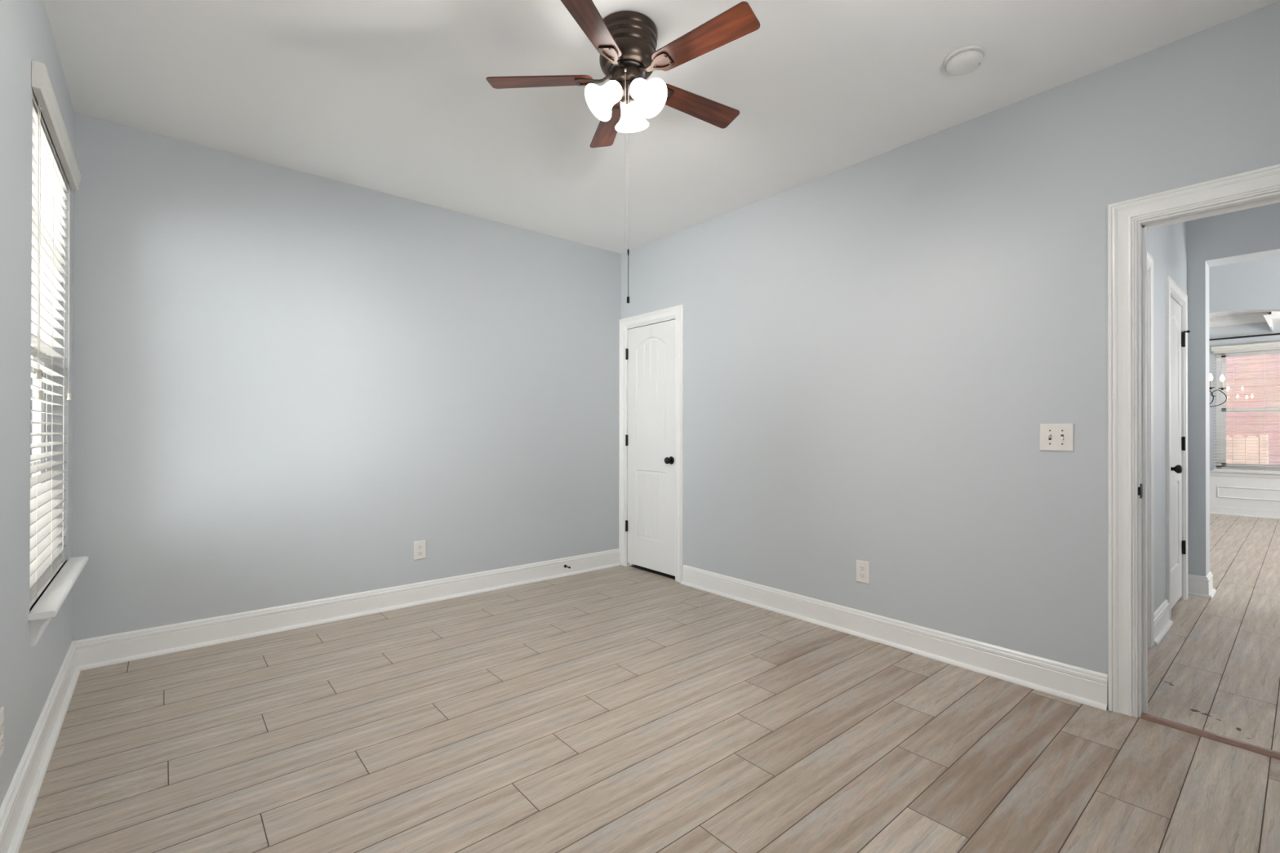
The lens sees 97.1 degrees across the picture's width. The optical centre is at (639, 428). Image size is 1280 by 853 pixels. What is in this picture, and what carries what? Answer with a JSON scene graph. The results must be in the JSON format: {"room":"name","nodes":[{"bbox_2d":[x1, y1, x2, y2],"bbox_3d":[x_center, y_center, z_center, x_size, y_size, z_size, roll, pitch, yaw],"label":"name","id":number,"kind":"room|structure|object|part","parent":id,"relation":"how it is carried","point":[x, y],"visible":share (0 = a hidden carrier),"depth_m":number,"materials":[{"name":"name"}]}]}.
{"room":"empty bedroom","nodes":[
{"label":"empty bedroom","id":0,"kind":"room"},
{"bbox_2d":[0,0,75,807],"bbox_3d":[-1.408,-0.186,1.036,0.140,2.743,4.450,0,0,-40],"label":"wall","id":1,"kind":"structure","parent":0,"point":[28,674],"depth_m":1.76,"materials":[{"name":"grey paint"}]},
{"bbox_2d":[0,706,4,757],"bbox_3d":[-1.729,0.829,1.527,0.009,0.124,0.080,0,0,-40],"label":"wall outlet","id":2,"kind":"object","parent":1,"relation":"attached to","point":[2,708],"visible":1,"depth_m":1.53,"materials":[{"name":"white plastic"}]},
{"bbox_2d":[0,735,4,749],"bbox_3d":[-1.727,0.850,1.529,0.003,0.030,0.037,0,0,-40],"label":"receptacle","id":3,"kind":"object","parent":2,"relation":"attached to","point":[2,737],"depth_m":1.53,"materials":[{"name":"white plastic"}]},
{"bbox_2d":[0,719,4,733],"bbox_3d":[-1.727,0.808,1.529,0.003,0.030,0.037,0,0,-40],"label":"receptacle","id":4,"kind":"object","parent":2,"relation":"attached to","point":[2,721],"depth_m":1.53,"materials":[{"name":"white plastic"}]},
{"bbox_2d":[0,640,80,852],"bbox_3d":[-1.343,1.115,1.087,0.034,0.143,4.450,0,0,-40],"label":"baseboard","id":5,"kind":"structure","parent":1,"relation":"attached to","point":[16,808],"depth_m":1.89,"materials":[{"name":"white paint"}]},
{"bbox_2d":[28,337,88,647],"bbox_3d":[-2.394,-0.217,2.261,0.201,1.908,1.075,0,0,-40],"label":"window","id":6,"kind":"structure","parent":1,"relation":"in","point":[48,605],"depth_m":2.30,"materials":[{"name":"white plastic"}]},
{"bbox_3d":[-2.426,0.155,2.207,0.004,0.833,0.895,0,0,-40],"label":"glass pane","id":7,"kind":"part","parent":6,"relation":"part of","materials":[{"name":"glass"}]},
{"bbox_3d":[-2.426,0.155,2.207,0.025,0.853,0.915,0,0,-40],"label":"sash","id":8,"kind":"part","parent":6,"relation":"part of","materials":[{"name":"white plastic"}]},
{"bbox_3d":[-2.435,-0.278,2.200,0.060,1.788,0.985,0,0,-40],"label":"frame","id":9,"kind":"part","parent":6,"relation":"part of","materials":[{"name":"white plastic"}]},
{"bbox_2d":[29,60,80,608],"bbox_3d":[-2.373,-0.303,2.273,0.089,1.838,1.065,0,0,-40],"label":"window blind","id":10,"kind":"object","parent":6,"relation":"attached to","point":[55,166],"visible":0.78,"depth_m":2.23,"materials":[{"name":"plastic"}]},
{"bbox_3d":[-2.152,-0.256,1.984,0.055,1.722,0.002,0,0,-40],"label":"ladder cord","id":11,"kind":"part","parent":10,"relation":"part of","materials":[{"name":"white fabric"}]},
{"bbox_3d":[-2.091,-0.668,1.965,0.004,0.938,0.002,0,0,-40],"label":"pull cord","id":12,"kind":"part","parent":10,"relation":"part of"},
{"bbox_3d":[-2.110,-0.633,1.988,0.004,1.008,0.002,0,0,-40],"label":"pull cord","id":13,"kind":"part","parent":10,"relation":"part of","materials":[{"name":"white fabric"}]},
{"bbox_3d":[-2.378,-0.255,2.252,0.055,1.722,0.002,0,0,-40],"label":"ladder cord","id":14,"kind":"part","parent":10,"relation":"part of","materials":[{"name":"white fabric"}]},
{"bbox_3d":[-2.378,0.608,2.247,0.046,0.016,0.961,0,0,-40],"label":"rail","id":15,"kind":"part","parent":10,"relation":"part of","materials":[{"name":"white plastic"}]},
{"bbox_3d":[-2.375,-1.139,2.253,0.050,0.046,0.961,0,0,-40],"label":"head rail","id":16,"kind":"part","parent":10,"relation":"part of","materials":[{"name":"white plastic"}]},
{"bbox_3d":[-2.597,-0.255,2.511,0.055,1.722,0.002,0,0,-40],"label":"ladder cord","id":17,"kind":"part","parent":10,"relation":"part of","materials":[{"name":"white fabric"}]},
{"bbox_3d":[-2.632,-0.646,2.607,0.004,0.978,0.002,0,0,-40],"label":"pull cord","id":18,"kind":"part","parent":10,"relation":"part of","materials":[{"name":"white fabric"}]},
{"bbox_3d":[-2.375,0.628,2.275,0.146,0.022,1.075,0,0,-40],"label":"sill","id":19,"kind":"part","parent":6,"relation":"part of","materials":[{"name":"white paint"}]},
{"bbox_2d":[71,113,621,640],"bbox_3d":[-1.527,-0.175,3.924,3.682,2.743,0.120,0,0,-40],"label":"wall","id":20,"kind":"structure","parent":0,"point":[287,382],"depth_m":3.44,"materials":[{"name":"grey paint"}]},
{"bbox_2d":[72,548,620,671],"bbox_3d":[-1.470,1.124,3.868,3.427,0.143,0.034,0,0,-40],"label":"baseboard","id":21,"kind":"structure","parent":20,"relation":"attached to","point":[117,648],"depth_m":3.43,"materials":[{"name":"white paint"}]},
{"bbox_2d":[413,540,426,559],"bbox_3d":[-1.502,0.833,3.858,0.080,0.124,0.009,0,0,-40],"label":"wall outlet","id":22,"kind":"object","parent":20,"relation":"attached to","point":[420,547],"visible":1,"depth_m":3.85,"materials":[{"name":"white plastic"}]},
{"bbox_2d":[417,551,422,555],"bbox_3d":[-1.500,0.854,3.856,0.037,0.030,0.003,0,0,-40],"label":"receptacle","id":23,"kind":"object","parent":22,"relation":"attached to","point":[419,553],"depth_m":3.85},
{"bbox_2d":[417,544,422,549],"bbox_3d":[-1.500,0.812,3.856,0.037,0.030,0.003,0,0,-40],"label":"receptacle","id":24,"kind":"object","parent":22,"relation":"attached to","point":[419,546],"depth_m":3.85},
{"bbox_2d":[18,513,1279,852],"bbox_3d":[3.683,1.206,4.311,11.916,0.002,6.040,0,0,-40],"label":"floor","id":25,"kind":"structure","parent":0,"point":[620,708],"depth_m":2.16,"materials":[{"name":"brown wood"}]},
{"bbox_2d":[1140,712,1279,759],"bbox_3d":[2.329,1.189,2.051,0.054,0.012,0.770,0,0,-40],"label":"threshold strip","id":26,"kind":"object","parent":25,"relation":"on","point":[1219,738],"visible":1,"depth_m":2.18,"materials":[{"name":"brown wood"}]},
{"bbox_2d":[43,0,1279,253],"bbox_3d":[-0.045,-1.601,2.175,3.682,0.100,4.710,0,0,-40],"label":"ceiling","id":27,"kind":"structure","parent":0,"point":[393,97],"depth_m":2.53,"materials":[{"name":"white paint"}]},
{"bbox_2d":[485,0,759,302],"bbox_3d":[-0.021,-1.016,2.215,1.051,1.069,1.061,0,0,-40],"label":"ceiling fan","id":28,"kind":"object","parent":27,"relation":"hanging from","point":[625,42],"visible":1,"depth_m":2.15,"materials":[{"name":"brown wood"}]},
{"bbox_3d":[-0.390,-1.368,2.231,0.414,0.006,0.115,0,13,3],"label":"blade","id":29,"kind":"part","parent":28,"relation":"part of","materials":[{"name":"brown wood"}]},
{"bbox_3d":[-0.172,-1.369,1.894,0.115,0.006,0.414,14,5,21],"label":"blade","id":30,"kind":"part","parent":28,"relation":"part of","materials":[{"name":"brown wood"}]},
{"bbox_3d":[-0.143,-1.268,2.181,0.147,0.146,0.137,0,0,-40],"label":"lamp shade","id":31,"kind":"part","parent":28,"relation":"part of","materials":[{"name":"white glass"}]},
{"bbox_3d":[-0.123,-1.286,2.186,0.075,0.075,0.057,0,0,-40],"label":"light bulb","id":32,"kind":"part","parent":28,"relation":"part of","materials":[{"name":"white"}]},
{"bbox_3d":[-0.137,-1.367,2.543,0.115,0.006,0.414,-13,3,-15],"label":"blade","id":33,"kind":"part","parent":28,"relation":"part of","materials":[{"name":"brown wood"}]},
{"bbox_3d":[-0.045,-1.002,2.178,0.002,0.643,0.002,0,0,-10],"label":"pull chain","id":34,"kind":"part","parent":28,"relation":"part of","materials":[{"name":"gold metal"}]},
{"bbox_3d":[-0.036,-1.267,2.318,0.143,0.146,0.140,0,0,-40],"label":"lamp shade","id":35,"kind":"part","parent":28,"relation":"part of","materials":[{"name":"white glass"}]},
{"bbox_3d":[0.013,-1.286,2.166,0.057,0.075,0.076,0,0,-40],"label":"light bulb","id":36,"kind":"part","parent":28,"relation":"part of","materials":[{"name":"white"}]},
{"bbox_3d":[0.031,-1.268,2.156,0.139,0.146,0.147,0,0,-40],"label":"lamp shade","id":37,"kind":"part","parent":28,"relation":"part of","materials":[{"name":"white glass"}]},
{"bbox_3d":[0.238,-1.367,2.399,0.414,0.006,0.115,0,-13,-33],"label":"blade","id":38,"kind":"part","parent":28,"relation":"part of","materials":[{"name":"brown wood"}]},
{"bbox_3d":[0.217,-1.368,1.997,0.414,0.006,0.115,0,-13,39],"label":"blade","id":39,"kind":"part","parent":28,"relation":"part of","materials":[{"name":"brown wood"}]},
{"bbox_2d":[943,44,986,75],"bbox_3d":[1.355,-1.523,2.361,0.154,0.050,0.154,0,0,-40],"label":"smoke detector","id":40,"kind":"object","parent":27,"relation":"attached to","point":[963,60],"visible":1,"depth_m":2.33,"materials":[{"name":"plastic"}]},
{"bbox_2d":[621,0,1279,708],"bbox_3d":[1.687,-0.162,3.364,0.740,2.763,5.120,0,0,-40],"label":"wall","id":41,"kind":"structure","parent":0,"point":[877,348],"depth_m":2.91,"materials":[{"name":"grey paint"}]},
{"bbox_2d":[618,304,684,582],"bbox_3d":[0.104,0.122,4.707,0.176,2.158,0.792,0,0,-40],"label":"door","id":42,"kind":"structure","parent":41,"relation":"in","point":[651,400],"depth_m":4.67,"materials":[{"name":"white paint"}]},
{"bbox_3d":[0.100,0.155,4.704,0.035,2.028,0.600,0,0,-40],"label":"panel","id":43,"kind":"part","parent":42,"relation":"part of","materials":[{"name":"white paint"}]},
{"bbox_3d":[0.226,0.257,4.475,0.065,0.064,0.064,0,0,-40],"label":"knob","id":44,"kind":"part","parent":42,"relation":"part of","materials":[{"name":"black metal"}]},
{"bbox_2d":[856,560,869,583],"bbox_3d":[1.283,0.828,3.256,0.009,0.124,0.080,0,0,-40],"label":"wall outlet","id":45,"kind":"object","parent":41,"relation":"attached to","point":[862,566],"visible":1,"depth_m":3.25,"materials":[{"name":"white plastic"}]},
{"bbox_2d":[859,573,865,578],"bbox_3d":[1.280,0.849,3.254,0.003,0.030,0.037,0,0,-40],"label":"receptacle","id":46,"kind":"object","parent":45,"relation":"attached to","point":[862,575],"depth_m":3.25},
{"bbox_2d":[859,565,865,571],"bbox_3d":[1.280,0.807,3.254,0.003,0.030,0.037,0,0,-40],"label":"receptacle","id":47,"kind":"object","parent":45,"relation":"attached to","point":[862,568],"depth_m":3.25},
{"bbox_2d":[680,564,1107,711],"bbox_3d":[1.156,1.127,3.386,0.034,0.143,2.573,0,0,-40],"label":"baseboard","id":48,"kind":"structure","parent":41,"relation":"attached to","point":[1077,684],"depth_m":2.97,"materials":[{"name":"white paint"}]},
{"bbox_2d":[1039,423,1074,451],"bbox_3d":[1.876,0.041,2.549,0.019,0.124,0.128,0,0,-40],"label":"light switch","id":49,"kind":"object","parent":41,"relation":"attached to","point":[1052,437],"visible":1,"depth_m":2.55,"materials":[{"name":"white plastic"}]},
{"bbox_2d":[1107,164,1279,717],"bbox_3d":[2.360,0.122,2.079,0.155,2.147,0.972,0,0,-40],"label":"door frame","id":50,"kind":"structure","parent":41,"relation":"attached to","point":[1129,221],"depth_m":2.36,"materials":[{"name":"white paint"}]},
{"bbox_3d":[2.076,0.261,2.349,0.038,0.060,0.012,0,0,-40],"label":"strike plate","id":51,"kind":"part","parent":50,"relation":"part of","materials":[{"name":"black metal"}]},
{"bbox_2d":[1146,221,1186,612],"bbox_3d":[3.092,-0.170,3.430,2.745,2.743,0.100,0,0,-40],"label":"wall","id":52,"kind":"structure","parent":0,"point":[1166,244],"depth_m":3.40,"materials":[{"name":"grey paint"}]},
{"bbox_2d":[1146,251,1154,647],"bbox_3d":[2.463,0.126,2.869,0.936,2.146,0.176,0,0,-40],"label":"door","id":53,"kind":"structure","parent":52,"relation":"in","point":[1149,259],"depth_m":3.10,"materials":[{"name":"white paint"}]},
{"bbox_2d":[1154,599,1173,645],"bbox_3d":[3.056,1.129,3.309,0.548,0.143,0.034,0,0,-40],"label":"baseboard","id":54,"kind":"structure","parent":52,"relation":"attached to","point":[1162,624],"depth_m":3.30,"materials":[{"name":"white paint"}]},
{"bbox_2d":[1164,275,1190,620],"bbox_3d":[3.544,0.131,3.781,0.802,2.146,0.176,0,0,-40],"label":"door","id":55,"kind":"structure","parent":52,"relation":"in","point":[1176,331],"depth_m":3.81,"materials":[{"name":"white paint"}]},
{"bbox_3d":[3.549,0.161,3.777,0.627,2.026,0.035,0,0,-40],"label":"panel","id":56,"kind":"part","parent":55,"relation":"part of","materials":[{"name":"white paint"}]},
{"bbox_3d":[3.381,0.259,3.570,0.064,0.064,0.065,0,0,-40],"label":"knob","id":57,"kind":"part","parent":55,"relation":"part of","materials":[{"name":"black metal"}]},
{"bbox_2d":[1186,202,1279,576],"bbox_3d":[4.583,-0.167,3.605,0.240,2.743,1.555,0,0,-40],"label":"wall","id":58,"kind":"structure","parent":0,"point":[1251,233],"depth_m":4.07,"materials":[{"name":"grey paint"}]},
{"bbox_2d":[1187,571,1216,598],"bbox_3d":[4.109,1.134,4.135,0.274,0.143,0.129,0,0,-40],"label":"baseboard","id":59,"kind":"structure","parent":58,"relation":"attached to","point":[1197,585],"depth_m":4.07,"materials":[{"name":"white paint"}]},
{"bbox_2d":[1208,311,1271,318],"bbox_3d":[6.860,-1.635,5.466,5.870,0.100,3.940,0,0,-40],"label":"ceiling","id":60,"kind":"structure","parent":0,"point":[1246,313],"depth_m":7.85,"materials":[{"name":"white paint"}]},
{"bbox_2d":[1208,373,1226,406],"bbox_3d":[6.370,-0.907,6.516,0.528,1.350,0.543,0,0,-40],"label":"chandelier","id":61,"kind":"object","parent":60,"relation":"hanging from","point":[1211,377],"visible":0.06,"depth_m":6.35,"materials":[{"name":"metal"}]},
{"bbox_3d":[6.337,-0.567,6.277,0.037,0.078,0.037,0,0,-40],"label":"candle bulb","id":62,"kind":"part","parent":61,"relation":"part of","materials":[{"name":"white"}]},
{"bbox_3d":[6.482,-0.337,6.427,0.270,0.193,0.008,0,0,38],"label":"arm","id":63,"kind":"part","parent":61,"relation":"part of","materials":[{"name":"metal"}]},
{"bbox_3d":[6.559,-0.566,6.368,0.037,0.078,0.037,0,0,-40],"label":"candle bulb","id":64,"kind":"part","parent":61,"relation":"part of","materials":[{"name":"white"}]},
{"bbox_2d":[1208,256,1279,315],"bbox_3d":[5.771,-0.190,4.570,0.140,2.800,3.700,0,0,-40],"label":"wall","id":65,"kind":"structure","parent":0,"point":[1251,286],"depth_m":4.98,"materials":[{"name":"grey paint"}]},
{"bbox_2d":[1208,312,1279,471],"bbox_3d":[9.027,-0.175,7.316,0.160,2.800,3.900,0,0,-40],"label":"wall","id":66,"kind":"structure","parent":0,"point":[1258,328],"depth_m":8.05,"materials":[{"name":"grey paint"}]},
{"bbox_2d":[1208,311,1268,327],"bbox_3d":[8.148,-1.513,8.173,0.090,0.120,1.260,0,0,-40],"label":"trim","id":67,"kind":"structure","parent":66,"relation":"attached to","point":[1252,317],"depth_m":7.91,"materials":[{"name":"white wood"}]},
{"bbox_2d":[1208,333,1279,340],"bbox_3d":[8.795,-1.261,7.385,0.113,0.056,2.608,0,0,-40],"label":"curtain rod","id":68,"kind":"object","parent":66,"relation":"attached to","point":[1273,334],"visible":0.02,"depth_m":7.82,"materials":[{"name":"metal"}]},
{"bbox_2d":[1209,475,1279,510],"bbox_3d":[8.928,0.900,7.295,0.012,0.450,3.600,0,0,-40],"label":"trim","id":69,"kind":"structure","parent":66,"relation":"attached to","point":[1267,483],"depth_m":7.88,"materials":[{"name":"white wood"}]},
{"bbox_2d":[1209,505,1279,519],"bbox_3d":[8.921,1.157,7.289,0.030,0.135,3.600,0,0,-40],"label":"baseboard","id":70,"kind":"structure","parent":66,"relation":"attached to","point":[1268,513],"depth_m":7.87,"materials":[{"name":"white wood"}]},
{"bbox_2d":[1209,471,1279,479],"bbox_3d":[8.914,0.651,7.284,0.050,0.078,3.600,0,0,-40],"label":"trim","id":71,"kind":"structure","parent":66,"relation":"attached to","point":[1270,476],"depth_m":7.86,"materials":[{"name":"white wood"}]},
{"bbox_2d":[1212,469,1279,474],"bbox_3d":[8.873,0.606,7.367,0.145,0.022,1.980,0,0,-40],"label":"window sill","id":72,"kind":"structure","parent":66,"relation":"attached to","point":[1213,470],"depth_m":7.82,"materials":[{"name":"white wood"}]},
{"bbox_2d":[1216,349,1279,471],"bbox_3d":[8.954,-0.260,7.451,0.080,1.710,1.900,0,0,-40],"label":"window","id":73,"kind":"structure","parent":66,"relation":"in","point":[1221,411],"depth_m":8.10,"materials":[{"name":"white plastic"}]},
{"bbox_2d":[1211,341,1279,472],"bbox_3d":[8.841,-0.287,7.356,0.074,1.761,1.980,0,0,-40],"label":"window blind","id":74,"kind":"object","parent":73,"relation":"attached to","point":[1268,345],"visible":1,"depth_m":7.84,"materials":[{"name":"white plastic"}]},
{"bbox_3d":[8.352,-0.238,7.950,0.055,1.646,0.002,0,0,-40],"label":"ladder cord","id":75,"kind":"part","parent":74,"relation":"part of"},
{"bbox_3d":[8.850,-1.085,7.365,0.050,0.046,1.930,0,0,-40],"label":"head rail","id":76,"kind":"part","parent":74,"relation":"part of","materials":[{"name":"white plastic"}]},
{"bbox_3d":[8.847,0.586,7.359,0.046,0.016,1.930,0,0,-40],"label":"rail","id":77,"kind":"part","parent":74,"relation":"part of","materials":[{"name":"white plastic"}]},
{"bbox_3d":[8.661,-0.649,7.820,0.025,0.830,0.860,0,0,-40],"label":"sash","id":78,"kind":"part","parent":73,"relation":"part of","materials":[{"name":"clear glass"}]},
{"bbox_3d":[8.637,0.131,7.797,0.025,0.830,0.860,0,0,-40],"label":"sash","id":79,"kind":"part","parent":73,"relation":"part of","materials":[{"name":"clear glass"}]},
{"bbox_2d":[1262,311,1279,331],"bbox_3d":[9.121,-1.447,6.662,0.550,0.260,2.375,0,0,-40],"label":"trim","id":80,"kind":"structure","parent":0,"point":[1273,318],"depth_m":7.35,"materials":[{"name":"white wood"}]},
{"label":"outside","id":81,"kind":"structure","parent":0,"visible":0},
{"bbox_3d":[25.994,1.648,27.046,51.550,0.050,120.000,0,0,-40],"label":"ground","id":82,"kind":"structure","parent":81,"visible":0},
{"bbox_2d":[1226,435,1268,464],"bbox_3d":[9.135,0.813,9.533,0.090,1.440,1.954,0,0,-40],"label":"picket fence","id":83,"kind":"object","parent":82,"relation":"on","point":[1264,439],"visible":0.08,"depth_m":8.92,"materials":[{"name":"brown wood"}]},
{"bbox_3d":[9.738,0.812,8.819,0.090,1.440,0.085,0,0,-40],"label":"fence post","id":84,"kind":"part","parent":83,"relation":"part of","materials":[{"name":"brown wood"}]},
{"bbox_2d":[1226,353,1279,464],"bbox_3d":[12.777,-2.352,11.988,7.600,7.800,18.800,0,0,-40],"label":"house","id":85,"kind":"structure","parent":82,"relation":"on","point":[1260,417],"depth_m":9.96,"materials":[{"name":"red brick"}]}
]}

